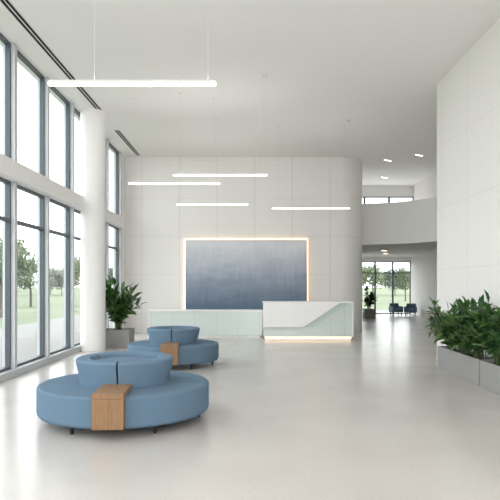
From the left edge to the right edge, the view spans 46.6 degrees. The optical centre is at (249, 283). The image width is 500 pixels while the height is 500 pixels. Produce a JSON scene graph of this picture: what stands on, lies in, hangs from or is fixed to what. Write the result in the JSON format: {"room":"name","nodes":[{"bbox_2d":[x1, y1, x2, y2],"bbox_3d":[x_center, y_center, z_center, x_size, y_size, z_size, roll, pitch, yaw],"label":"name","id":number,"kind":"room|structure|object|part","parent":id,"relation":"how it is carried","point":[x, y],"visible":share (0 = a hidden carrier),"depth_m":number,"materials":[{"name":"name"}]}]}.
{"room":"reception lobby","nodes":[
{"label":"reception lobby","id":0,"kind":"room"},
{"bbox_2d":[113,152,125,327],"bbox_3d":[-4.085,-1.250,18.150,0.230,5.600,0.700,0,0,0],"label":"wall","id":1,"kind":"structure","parent":0,"point":[123,156],"depth_m":18.20,"materials":[{"name":"white paint"}]},
{"bbox_2d":[0,33,10,157],"bbox_3d":[-4.060,-3.035,9.000,0.080,2.030,1.500,0,0,0],"label":"window","id":2,"kind":"structure","parent":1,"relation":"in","point":[3,39],"depth_m":9.71,"materials":[{"name":"metal"}]},
{"bbox_2d":[0,177,10,372],"bbox_3d":[-4.060,-0.145,9.000,0.080,3.150,1.500,0,0,0],"label":"window","id":3,"kind":"structure","parent":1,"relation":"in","point":[7,219],"depth_m":9.71,"materials":[{"name":"metal"}]},
{"bbox_2d":[3,182,16,368],"bbox_3d":[-4.055,-0.145,9.800,0.210,3.150,0.100,0,0,0],"label":"trim","id":4,"kind":"structure","parent":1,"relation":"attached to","point":[13,184],"depth_m":9.75,"materials":[{"name":"metal"}]},
{"bbox_2d":[3,43,16,160],"bbox_3d":[-4.055,-3.035,9.800,0.210,2.030,0.100,0,0,0],"label":"trim","id":5,"kind":"structure","parent":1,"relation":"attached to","point":[13,45],"depth_m":9.75,"materials":[{"name":"metal"}]},
{"bbox_2d":[17,50,44,175],"bbox_3d":[-4.060,-3.035,10.600,0.080,2.030,1.500,0,0,0],"label":"window","id":6,"kind":"structure","parent":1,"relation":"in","point":[20,56],"depth_m":11.30,"materials":[{"name":"metal"}]},
{"bbox_2d":[17,185,44,366],"bbox_3d":[-4.060,-0.145,10.600,0.080,3.150,1.500,0,0,0],"label":"window","id":7,"kind":"structure","parent":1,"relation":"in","point":[41,228],"depth_m":11.30,"materials":[{"name":"metal"}]},
{"bbox_2d":[0,345,80,382],"bbox_3d":[-4.060,1.490,7.400,0.280,0.120,20.800,0,0,0],"label":"trim","id":8,"kind":"structure","parent":1,"relation":"attached to","point":[22,369],"depth_m":10.70,"materials":[{"name":"paint"}]},
{"bbox_2d":[38,196,49,356],"bbox_3d":[-4.055,-0.145,11.400,0.210,3.150,0.100,0,0,0],"label":"trim","id":9,"kind":"structure","parent":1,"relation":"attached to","point":[47,198],"depth_m":11.35,"materials":[{"name":"metal"}]},
{"bbox_2d":[38,77,49,178],"bbox_3d":[-4.055,-3.035,11.400,0.210,2.030,0.100,0,0,0],"label":"trim","id":10,"kind":"structure","parent":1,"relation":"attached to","point":[47,87],"depth_m":11.35,"materials":[{"name":"metal"}]},
{"bbox_2d":[50,86,69,188],"bbox_3d":[-4.060,-3.035,12.200,0.080,2.030,1.500,0,0,0],"label":"window","id":11,"kind":"structure","parent":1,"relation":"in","point":[52,88],"depth_m":12.90,"materials":[{"name":"metal"}]},
{"bbox_2d":[50,199,69,354],"bbox_3d":[-4.060,-0.145,12.200,0.080,3.150,1.500,0,0,0],"label":"window","id":12,"kind":"structure","parent":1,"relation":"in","point":[67,235],"depth_m":12.90,"materials":[{"name":"metal"}]},
{"bbox_2d":[0,153,124,227],"bbox_3d":[-3.980,-1.870,7.400,0.280,0.300,20.800,0,0,0],"label":"trim","id":13,"kind":"structure","parent":1,"relation":"attached to","point":[11,170],"depth_m":10.79,"materials":[{"name":"white paint"}]},
{"bbox_2d":[64,207,73,347],"bbox_3d":[-4.055,-0.145,13.000,0.210,3.150,0.100,0,0,0],"label":"trim","id":14,"kind":"structure","parent":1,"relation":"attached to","point":[71,208],"depth_m":12.95,"materials":[{"name":"metal"}]},
{"bbox_2d":[64,103,73,190],"bbox_3d":[-4.055,-3.035,13.000,0.210,2.030,0.100,0,0,0],"label":"trim","id":15,"kind":"structure","parent":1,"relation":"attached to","point":[71,104],"depth_m":12.95,"materials":[{"name":"metal"}]},
{"bbox_2d":[74,107,79,116],"bbox_3d":[-4.060,-3.035,13.800,0.080,2.030,1.500,0,0,0],"label":"window","id":16,"kind":"structure","parent":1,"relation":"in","point":[76,111],"depth_m":13.54,"materials":[{"name":"metal"}]},
{"bbox_2d":[74,209,79,345],"bbox_3d":[-4.060,-0.145,13.800,0.080,3.150,1.500,0,0,0],"label":"window","id":17,"kind":"structure","parent":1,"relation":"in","point":[75,210],"depth_m":13.52,"materials":[{"name":"metal"}]},
{"bbox_2d":[106,222,108,327],"bbox_3d":[-4.055,-0.145,16.200,0.210,3.150,0.100,0,0,0],"label":"trim","id":18,"kind":"structure","parent":1,"relation":"attached to","point":[107,223],"depth_m":16.15,"materials":[{"name":"metal"}]},
{"bbox_2d":[106,139,108,209],"bbox_3d":[-4.055,-3.035,16.200,0.210,2.030,0.100,0,0,0],"label":"trim","id":19,"kind":"structure","parent":1,"relation":"attached to","point":[107,140],"depth_m":16.15,"materials":[{"name":"metal"}]},
{"bbox_2d":[109,142,118,214],"bbox_3d":[-4.060,-3.035,17.000,0.080,2.030,1.500,0,0,0],"label":"window","id":20,"kind":"structure","parent":1,"relation":"in","point":[111,146],"depth_m":17.70,"materials":[{"name":"metal"}]},
{"bbox_2d":[109,224,118,290],"bbox_3d":[-4.060,-0.145,17.000,0.080,3.150,1.500,0,0,0],"label":"window","id":21,"kind":"structure","parent":1,"relation":"in","point":[116,248],"depth_m":17.70,"materials":[{"name":"metal"}]},
{"bbox_2d":[114,152,121,216],"bbox_3d":[-4.055,-3.035,17.800,0.210,2.030,0.100,0,0,0],"label":"trim","id":22,"kind":"structure","parent":1,"relation":"attached to","point":[120,153],"depth_m":17.75,"materials":[{"name":"metal"}]},
{"bbox_2d":[114,228,121,327],"bbox_3d":[-4.055,-0.145,17.800,0.210,3.150,0.100,0,0,0],"label":"trim","id":23,"kind":"structure","parent":1,"relation":"attached to","point":[120,229],"depth_m":17.75,"materials":[{"name":"paint"}]},
{"bbox_2d":[126,157,361,332],"bbox_3d":[-0.240,-1.250,24.300,7.920,5.600,11.600,0,0,0],"label":"wall","id":24,"kind":"structure","parent":0,"point":[157,228],"depth_m":18.50,"materials":[{"name":"white paint"}]},
{"bbox_2d":[185,239,307,308],"bbox_3d":[-0.120,-0.287,18.442,3.910,2.275,0.115,0,0,0],"label":"wall artwork","id":25,"kind":"object","parent":24,"relation":"attached to","point":[219,273],"visible":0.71,"depth_m":18.40,"materials":[{"name":"blue"}]},
{"bbox_3d":[-0.120,-0.276,18.392,3.864,2.252,0.014,0,0,0],"label":"frame","id":26,"kind":"part","parent":25,"relation":"part of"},
{"bbox_2d":[0,314,499,499],"bbox_3d":[2.100,1.610,13.550,12.700,0.120,33.100,0,0,0],"label":"floor","id":27,"kind":"structure","parent":0,"point":[371,415],"depth_m":5.97,"materials":[{"name":"concrete"}]},
{"bbox_2d":[80,108,105,351],"bbox_3d":[-3.680,-1.250,13.600,0.570,5.600,0.570,0,0,0],"label":"column","id":28,"kind":"structure","parent":27,"relation":"on","point":[92,120],"depth_m":13.36,"materials":[{"name":"white paint"}]},
{"bbox_2d":[106,328,133,347],"bbox_3d":[-3.260,1.330,14.330,0.680,0.440,0.660,0,0,0],"label":"planter","id":29,"kind":"object","parent":27,"relation":"on","point":[114,338],"visible":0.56,"depth_m":14.00,"materials":[{"name":"concrete"}]},
{"bbox_2d":[106,274,147,329],"bbox_3d":[-3.170,0.436,14.328,1.336,1.392,1.560,0,0,0],"label":"potted plant","id":30,"kind":"object","parent":29,"relation":"in","point":[118,307],"visible":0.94,"depth_m":14.21,"materials":[{"name":"green plant"}]},
{"bbox_2d":[36,351,208,434],"bbox_3d":[-1.447,1.194,6.691,1.940,0.711,2.039,0,0,-3],"label":"sofa","id":31,"kind":"object","parent":27,"relation":"on","point":[117,390],"visible":1,"depth_m":6.13,"materials":[{"name":"blue fabric"}]},
{"bbox_3d":[-1.901,1.293,6.236,0.954,0.334,0.958,0,0,-3],"label":"seat","id":32,"kind":"part","parent":31,"relation":"part of","materials":[{"name":"blue fabric"}]},
{"bbox_3d":[-1.761,0.985,6.538,0.370,0.291,0.952,0,0,-33],"label":"backrest","id":33,"kind":"part","parent":31,"relation":"part of","materials":[{"name":"blue fabric"}]},
{"bbox_3d":[-1.471,1.293,7.143,1.940,0.334,1.134,0,0,-3],"label":"seat","id":34,"kind":"part","parent":31,"relation":"part of","materials":[{"name":"blue fabric"}]},
{"bbox_2d":[97,356,153,360],"bbox_3d":[-1.450,1.000,6.740,0.730,0.260,0.730,0,0,-3],"label":"cushion","id":35,"kind":"object","parent":31,"relation":"on","point":[99,358],"depth_m":6.84,"materials":[{"name":"blue fabric"}]},
{"bbox_3d":[-1.469,0.985,7.111,0.952,0.291,0.370,0,0,-3],"label":"backrest","id":36,"kind":"part","parent":31,"relation":"part of","materials":[{"name":"blue fabric"}]},
{"bbox_3d":[-1.119,0.985,6.572,0.370,0.291,0.952,0,0,27],"label":"backrest","id":37,"kind":"part","parent":31,"relation":"part of","materials":[{"name":"blue fabric"}]},
{"bbox_3d":[-0.987,1.504,6.027,0.044,0.091,0.044,0,0,-3],"label":"leg","id":38,"kind":"part","parent":31,"relation":"part of","materials":[{"name":"black metal"}]},
{"bbox_3d":[-0.948,1.293,6.286,0.954,0.334,0.958,0,0,-3],"label":"seat","id":39,"kind":"part","parent":31,"relation":"part of","materials":[{"name":"blue fabric"}]},
{"bbox_2d":[128,326,218,368],"bbox_3d":[-1.473,1.194,11.151,1.740,0.711,1.839,0,0,-3],"label":"sofa","id":40,"kind":"object","parent":27,"relation":"on","point":[183,343],"visible":0.94,"depth_m":10.72,"materials":[{"name":"blue fabric"}]},
{"bbox_3d":[-1.881,1.293,10.750,0.856,0.334,0.857,0,0,-3],"label":"seat","id":41,"kind":"part","parent":40,"relation":"part of","materials":[{"name":"blue fabric"}]},
{"bbox_3d":[-1.755,0.985,11.019,0.346,0.291,0.867,0,0,-33],"label":"backrest","id":42,"kind":"part","parent":40,"relation":"part of","materials":[{"name":"blue fabric"}]},
{"bbox_3d":[-1.495,1.293,11.561,1.740,0.334,1.017,0,0,-3],"label":"seat","id":43,"kind":"part","parent":40,"relation":"part of","materials":[{"name":"blue fabric"}]},
{"bbox_3d":[-1.493,0.985,11.533,0.866,0.291,0.346,0,0,-3],"label":"backrest","id":44,"kind":"part","parent":40,"relation":"part of","materials":[{"name":"blue fabric"}]},
{"bbox_3d":[-1.179,0.985,11.049,0.346,0.291,0.867,0,0,27],"label":"backrest","id":45,"kind":"part","parent":40,"relation":"part of","materials":[{"name":"blue fabric"}]},
{"bbox_3d":[-1.026,1.293,10.794,0.856,0.334,0.857,0,0,-3],"label":"seat","id":46,"kind":"part","parent":40,"relation":"part of","materials":[{"name":"blue fabric"}]},
{"bbox_2d":[148,309,262,337],"bbox_3d":[-1.280,1.150,16.915,3.300,0.800,0.530,0,0,0],"label":"reception desk","id":47,"kind":"object","parent":27,"relation":"on","point":[212,323],"depth_m":16.67,"materials":[{"name":"green glass"}]},
{"bbox_2d":[148,309,262,311],"bbox_3d":[-1.280,0.770,16.915,3.300,0.040,0.530,0,0,0],"label":"countertop","id":48,"kind":"structure","parent":47,"relation":"on","point":[152,310],"depth_m":16.65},
{"bbox_2d":[262,301,353,339],"bbox_3d":[1.610,1.020,16.365,2.500,1.060,0.770,0,0,0],"label":"reception desk","id":49,"kind":"object","parent":27,"relation":"on","point":[282,320],"visible":1,"depth_m":16.02,"materials":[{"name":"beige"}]},
{"bbox_3d":[1.415,0.861,16.015,2.110,0.659,0.069,0,0,0],"label":"slanted panel","id":50,"kind":"part","parent":49,"relation":"part of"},
{"bbox_2d":[262,301,353,302],"bbox_3d":[1.610,0.510,16.375,2.500,0.040,0.750,0,0,0],"label":"countertop","id":51,"kind":"structure","parent":49,"relation":"on","point":[262,301],"depth_m":16.00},
{"bbox_2d":[265,337,350,337],"bbox_3d":[1.610,1.485,16.084,2.400,0.040,0.028,0,0,0],"label":"light","id":52,"kind":"object","parent":49,"relation":"attached to","point":[265,337],"depth_m":16.07,"materials":[{"name":"beige"}]},
{"bbox_3d":[2.850,0.996,16.370,0.020,0.929,0.700,0,0,0],"label":"panel","id":53,"kind":"part","parent":49,"relation":"part of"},
{"bbox_2d":[363,309,375,317],"bbox_3d":[5.420,1.340,26.400,0.500,0.420,0.500,0,0,0],"label":"planter","id":54,"kind":"object","parent":27,"relation":"on","point":[367,313],"visible":1,"depth_m":26.15,"materials":[{"name":"concrete"}]},
{"bbox_2d":[362,286,377,308],"bbox_3d":[5.500,0.614,26.458,0.836,1.079,0.840,0,0,-44],"label":"plant","id":55,"kind":"object","parent":54,"relation":"on","point":[368,299],"visible":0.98,"depth_m":26.33,"materials":[{"name":"green plant"}]},
{"bbox_2d":[389,303,402,315],"bbox_3d":[7.197,1.250,28.620,0.550,0.600,0.560,0,0,-8],"label":"lounge chair","id":56,"kind":"object","parent":27,"relation":"on","point":[394,307],"visible":0.98,"depth_m":28.46,"materials":[{"name":"blue fabric"}]},
{"bbox_3d":[6.961,1.240,28.576,0.070,0.300,0.540,0,0,-8],"label":"armrest","id":57,"kind":"part","parent":56,"relation":"part of","materials":[{"name":"blue fabric"}]},
{"bbox_3d":[7.167,1.080,28.838,0.460,0.260,0.120,0,0,-8],"label":"backrest","id":58,"kind":"part","parent":56,"relation":"part of","materials":[{"name":"blue fabric"}]},
{"bbox_3d":[7.200,1.290,28.600,0.440,0.200,0.520,0,0,-8],"label":"seat","id":59,"kind":"part","parent":56,"relation":"part of","materials":[{"name":"blue fabric"}]},
{"bbox_2d":[404,303,416,315],"bbox_3d":[7.809,1.250,28.218,0.550,0.600,0.560,0,0,25],"label":"lounge chair","id":60,"kind":"object","parent":27,"relation":"on","point":[410,307],"visible":0.99,"depth_m":28.15,"materials":[{"name":"blue fabric"}]},
{"bbox_3d":[7.800,1.290,28.200,0.440,0.200,0.520,0,0,25],"label":"seat","id":61,"kind":"part","parent":60,"relation":"part of","materials":[{"name":"blue fabric"}]},
{"bbox_3d":[7.901,1.080,28.418,0.460,0.260,0.120,0,0,25],"label":"backrest","id":62,"kind":"part","parent":60,"relation":"part of","materials":[{"name":"blue fabric"}]},
{"bbox_2d":[437,346,492,385],"bbox_3d":[3.635,1.350,9.800,0.310,0.400,1.960,0,0,0],"label":"planter","id":63,"kind":"object","parent":27,"relation":"on","point":[464,366],"visible":0.62,"depth_m":9.63,"materials":[{"name":"concrete"}]},
{"bbox_2d":[426,297,458,349],"bbox_3d":[3.417,0.696,10.301,0.747,0.945,0.924,0,0,0],"label":"plant","id":64,"kind":"object","parent":63,"relation":"in","point":[436,309],"visible":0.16,"depth_m":10.43,"materials":[{"name":"green plant"}]},
{"bbox_2d":[425,298,470,353],"bbox_3d":[3.372,0.698,9.772,0.835,0.945,0.984,0,0,0],"label":"plant","id":65,"kind":"object","parent":63,"relation":"in","point":[447,330],"visible":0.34,"depth_m":9.68,"materials":[{"name":"green plant"}]},
{"bbox_2d":[438,294,489,358],"bbox_3d":[3.358,0.659,9.166,0.864,1.022,0.968,0,0,0],"label":"plant","id":66,"kind":"object","parent":63,"relation":"in","point":[478,353],"visible":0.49,"depth_m":9.04,"materials":[{"name":"green plant"}]},
{"bbox_2d":[480,360,499,394],"bbox_3d":[3.635,1.350,7.810,0.310,0.400,1.960,0,0,0],"label":"planter","id":67,"kind":"object","parent":27,"relation":"on","point":[489,372],"visible":0.92,"depth_m":8.43,"materials":[{"name":"concrete"}]},
{"bbox_2d":[456,290,499,365],"bbox_3d":[3.386,0.622,8.290,0.807,1.095,1.043,0,0,0],"label":"plant","id":68,"kind":"object","parent":67,"relation":"in","point":[484,317],"visible":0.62,"depth_m":8.29,"materials":[{"name":"green plant"}]},
{"bbox_2d":[472,305,499,357],"bbox_3d":[3.429,0.667,7.603,0.915,1.011,0.841,0,0,33],"label":"plant","id":69,"kind":"object","parent":67,"relation":"in","point":[493,336],"visible":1,"depth_m":7.62,"materials":[{"name":"green plant"}]},
{"bbox_2d":[0,0,499,185],"bbox_3d":[2.100,-4.150,10.600,12.700,0.200,27.200,0,0,0],"label":"ceiling","id":70,"kind":"structure","parent":0,"point":[378,65],"depth_m":10.90,"materials":[{"name":"paint"}]},
{"bbox_2d":[0,0,101,109],"bbox_3d":[-3.500,-4.041,9.500,0.150,0.018,8.000,0,0,0],"label":"ceiling vent","id":71,"kind":"object","parent":70,"relation":"in","point":[7,4],"visible":0.93,"depth_m":9.82,"materials":[{"name":"grey metal"}]},
{"bbox_2d":[114,129,139,154],"bbox_3d":[-3.500,-4.041,16.700,0.150,0.018,3.000,0,0,0],"label":"ceiling vent","id":72,"kind":"object","parent":70,"relation":"in","point":[121,135],"visible":1,"depth_m":16.41,"materials":[{"name":"grey metal"}]},
{"bbox_2d":[47,0,216,85],"bbox_3d":[-1.400,-3.207,6.900,2.000,1.686,0.064,0,0,0],"label":"pendant light","id":73,"kind":"object","parent":70,"relation":"hanging from","point":[94,82],"visible":1,"depth_m":6.87,"materials":[{"name":"white"}]},
{"bbox_2d":[48,83,215,85],"bbox_3d":[-1.400,-2.375,6.900,1.990,0.022,0.064,0,0,0],"label":"diffuser","id":74,"kind":"object","parent":73,"relation":"attached to","point":[50,84],"depth_m":6.87,"materials":[{"name":"white plastic"}]},
{"bbox_2d":[128,98,219,184],"bbox_3d":[-1.650,-3.112,12.650,2.000,1.876,0.064,0,0,0],"label":"pendant light","id":75,"kind":"object","parent":70,"relation":"hanging from","point":[129,182],"visible":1,"depth_m":12.62,"materials":[{"name":"white plastic"}]},
{"bbox_2d":[128,183,219,184],"bbox_3d":[-1.650,-2.185,12.650,1.990,0.022,0.064,0,0,0],"label":"diffuser","id":76,"kind":"object","parent":75,"relation":"attached to","point":[128,183],"depth_m":12.62,"materials":[{"name":"white plastic"}]},
{"bbox_2d":[176,138,247,204],"bbox_3d":[-1.050,-3.122,16.100,2.000,1.856,0.064,0,0,0],"label":"pendant light","id":77,"kind":"object","parent":70,"relation":"hanging from","point":[181,203],"visible":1,"depth_m":16.07,"materials":[{"name":"white metal"}]},
{"bbox_2d":[176,204,247,204],"bbox_3d":[-1.050,-2.205,16.100,1.990,0.022,0.064,0,0,0],"label":"diffuser","id":78,"kind":"object","parent":77,"relation":"attached to","point":[176,204],"depth_m":16.07,"materials":[{"name":"white plastic"}]},
{"bbox_2d":[173,93,266,175],"bbox_3d":[-0.630,-3.172,12.300,2.000,1.756,0.064,0,0,0],"label":"pendant light","id":79,"kind":"object","parent":70,"relation":"hanging from","point":[174,174],"visible":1,"depth_m":12.27,"materials":[{"name":"white plastic"}]},
{"bbox_2d":[173,175,266,175],"bbox_3d":[-0.630,-2.305,12.300,1.990,0.022,0.064,0,0,0],"label":"diffuser","id":80,"kind":"object","parent":79,"relation":"attached to","point":[173,175],"depth_m":12.27,"materials":[{"name":"white plastic"}]},
{"bbox_2d":[272,126,349,208],"bbox_3d":[1.560,-2.987,14.850,2.000,2.126,0.064,0,0,0],"label":"pendant light","id":81,"kind":"object","parent":70,"relation":"hanging from","point":[273,207],"visible":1,"depth_m":14.82,"materials":[{"name":"white metal"}]},
{"bbox_2d":[272,208,349,208],"bbox_3d":[1.560,-1.935,14.850,1.990,0.022,0.064,0,0,0],"label":"diffuser","id":82,"kind":"object","parent":81,"relation":"attached to","point":[272,208],"depth_m":14.82,"materials":[{"name":"white plastic"}]},
{"bbox_2d":[362,257,410,261],"bbox_3d":[6.010,-1.275,30.025,4.580,0.250,0.150,0,0,0],"label":"wall","id":83,"kind":"structure","parent":0,"point":[364,259],"depth_m":29.95,"materials":[{"name":"white paint"}]},
{"bbox_2d":[362,262,374,313],"bbox_3d":[6.010,0.200,30.020,0.916,2.700,0.100,0,0,0],"label":"window","id":84,"kind":"structure","parent":83,"relation":"in","point":[362,262],"depth_m":29.97,"materials":[{"name":"metal"}]},
{"bbox_2d":[375,262,392,313],"bbox_3d":[6.926,0.200,30.020,0.916,2.700,0.100,0,0,0],"label":"window","id":85,"kind":"structure","parent":83,"relation":"in","point":[375,262],"depth_m":29.97,"materials":[{"name":"metal"}]},
{"bbox_2d":[393,262,410,313],"bbox_3d":[7.842,0.200,30.020,0.916,2.700,0.100,0,0,0],"label":"window","id":86,"kind":"structure","parent":83,"relation":"in","point":[409,272],"depth_m":29.97,"materials":[{"name":"metal"}]},
{"bbox_2d":[362,186,413,196],"bbox_3d":[5.235,-3.825,23.975,3.030,0.450,0.150,0,0,0],"label":"wall","id":87,"kind":"structure","parent":0,"point":[367,191],"depth_m":23.90,"materials":[{"name":"white paint"}]},
{"bbox_2d":[365,197,388,203],"bbox_3d":[5.235,-2.625,23.970,1.010,1.950,0.100,0,0,0],"label":"window","id":88,"kind":"structure","parent":87,"relation":"in","point":[365,197],"depth_m":23.92,"materials":[{"name":"metal"}]},
{"bbox_2d":[389,197,413,202],"bbox_3d":[6.245,-2.625,23.970,1.010,1.950,0.100,0,0,0],"label":"window","id":89,"kind":"structure","parent":87,"relation":"in","point":[389,197],"depth_m":23.92,"materials":[{"name":"metal"}]},
{"bbox_2d":[362,197,436,244],"bbox_3d":[5.683,-2.050,16.407,1.808,1.400,8.127,0,0,-18],"label":"wall","id":90,"kind":"structure","parent":0,"point":[414,221],"depth_m":19.38,"materials":[{"name":"white paint"}]},
{"bbox_2d":[362,242,436,256],"bbox_3d":[6.010,-1.525,21.200,4.580,0.250,17.800,0,0,0],"label":"ceiling","id":91,"kind":"structure","parent":0,"point":[410,249],"depth_m":23.53,"materials":[{"name":"paint"}]},
{"bbox_2d":[411,253,436,317],"bbox_3d":[8.375,-0.050,21.100,0.150,3.200,18.000,0,0,0],"label":"wall","id":92,"kind":"structure","parent":0,"point":[423,267],"depth_m":27.59,"materials":[{"name":"paint"}]},
{"bbox_2d":[414,172,436,199],"bbox_3d":[6.825,-2.850,18.150,0.150,2.400,11.700,0,0,0],"label":"wall","id":93,"kind":"structure","parent":0,"point":[427,188],"depth_m":22.18,"materials":[{"name":"paint"}]},
{"bbox_2d":[437,18,499,356],"bbox_3d":[6.050,-1.250,4.650,4.500,5.600,15.300,0,0,0],"label":"wall","id":94,"kind":"structure","parent":0,"point":[468,96],"depth_m":10.04,"materials":[{"name":"white paint"}]},
{"label":"outside","id":95,"kind":"structure","parent":0,"visible":0},
{"bbox_2d":[0,288,408,328],"bbox_3d":[-20.000,1.740,100.000,280.000,0.220,320.000,0,0,0],"label":"lawn","id":96,"kind":"structure","parent":95,"point":[26,314],"depth_m":51.10,"materials":[{"name":"green plant"}]},
{"bbox_2d":[0,236,37,317],"bbox_3d":[-11.968,-0.392,28.303,3.381,4.034,3.139,0,0,0],"label":"tree","id":97,"kind":"object","parent":96,"relation":"on","point":[21,267],"visible":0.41,"depth_m":28.17,"materials":[{"name":"green plant"}]},
{"bbox_2d":[17,256,53,306],"bbox_3d":[-15.558,-0.243,40.703,3.229,3.736,2.514,0,0,16],"label":"tree","id":98,"kind":"object","parent":96,"relation":"on","point":[27,283],"visible":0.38,"depth_m":40.49,"materials":[{"name":"green plant"}]},
{"bbox_2d":[50,265,79,295],"bbox_3d":[-26.052,-0.598,80.188,5.015,4.446,4.812,0,0,-17],"label":"tree","id":99,"kind":"object","parent":96,"relation":"on","point":[58,275],"visible":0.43,"depth_m":79.51,"materials":[{"name":"green plant"}]},
{"bbox_2d":[63,255,79,285],"bbox_3d":[-13.383,-0.392,46.757,3.381,4.034,3.139,0,0,31],"label":"tree","id":100,"kind":"object","parent":96,"relation":"on","point":[76,260],"visible":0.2,"depth_m":46.05,"materials":[{"name":"green plant"}]},
{"bbox_2d":[109,264,112,286],"bbox_3d":[-21.469,-0.747,88.803,5.350,4.743,5.133,0,0,18],"label":"tree","id":101,"kind":"object","parent":96,"relation":"on","point":[110,269],"visible":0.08,"depth_m":87.86,"materials":[{"name":"green plant"}]},
{"bbox_2d":[362,263,387,301],"bbox_3d":[10.355,-0.089,49.918,2.668,3.429,2.874,0,0,-25],"label":"tree","id":102,"kind":"object","parent":96,"relation":"on","point":[370,276],"visible":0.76,"depth_m":49.60,"materials":[{"name":"green plant"}]},
{"bbox_2d":[379,266,407,295],"bbox_3d":[19.818,-0.459,80.020,4.511,4.168,4.701,0,0,5],"label":"tree","id":103,"kind":"object","parent":96,"relation":"on","point":[388,275],"visible":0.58,"depth_m":78.99,"materials":[{"name":"green plant"}]},
{"bbox_2d":[396,268,408,300],"bbox_3d":[15.256,0.037,55.984,2.136,3.175,2.745,0,0,8],"label":"tree","id":104,"kind":"object","parent":96,"relation":"on","point":[403,284],"visible":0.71,"depth_m":55.31,"materials":[{"name":"green plant"}]},
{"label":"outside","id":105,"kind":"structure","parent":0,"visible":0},
{"bbox_2d":[0,315,112,367],"bbox_3d":[-6.625,1.705,12.000,4.750,0.190,44.000,0,0,0],"label":"path","id":106,"kind":"structure","parent":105,"point":[27,334],"depth_m":17.45,"materials":[{"name":"grey concrete"}]},
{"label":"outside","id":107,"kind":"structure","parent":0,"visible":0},
{"bbox_2d":[362,310,403,312],"bbox_3d":[5.500,1.705,33.050,29.000,0.190,5.900,0,0,0],"label":"path","id":108,"kind":"structure","parent":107,"point":[377,311],"depth_m":33.96,"materials":[{"name":"grey concrete"}]}
]}

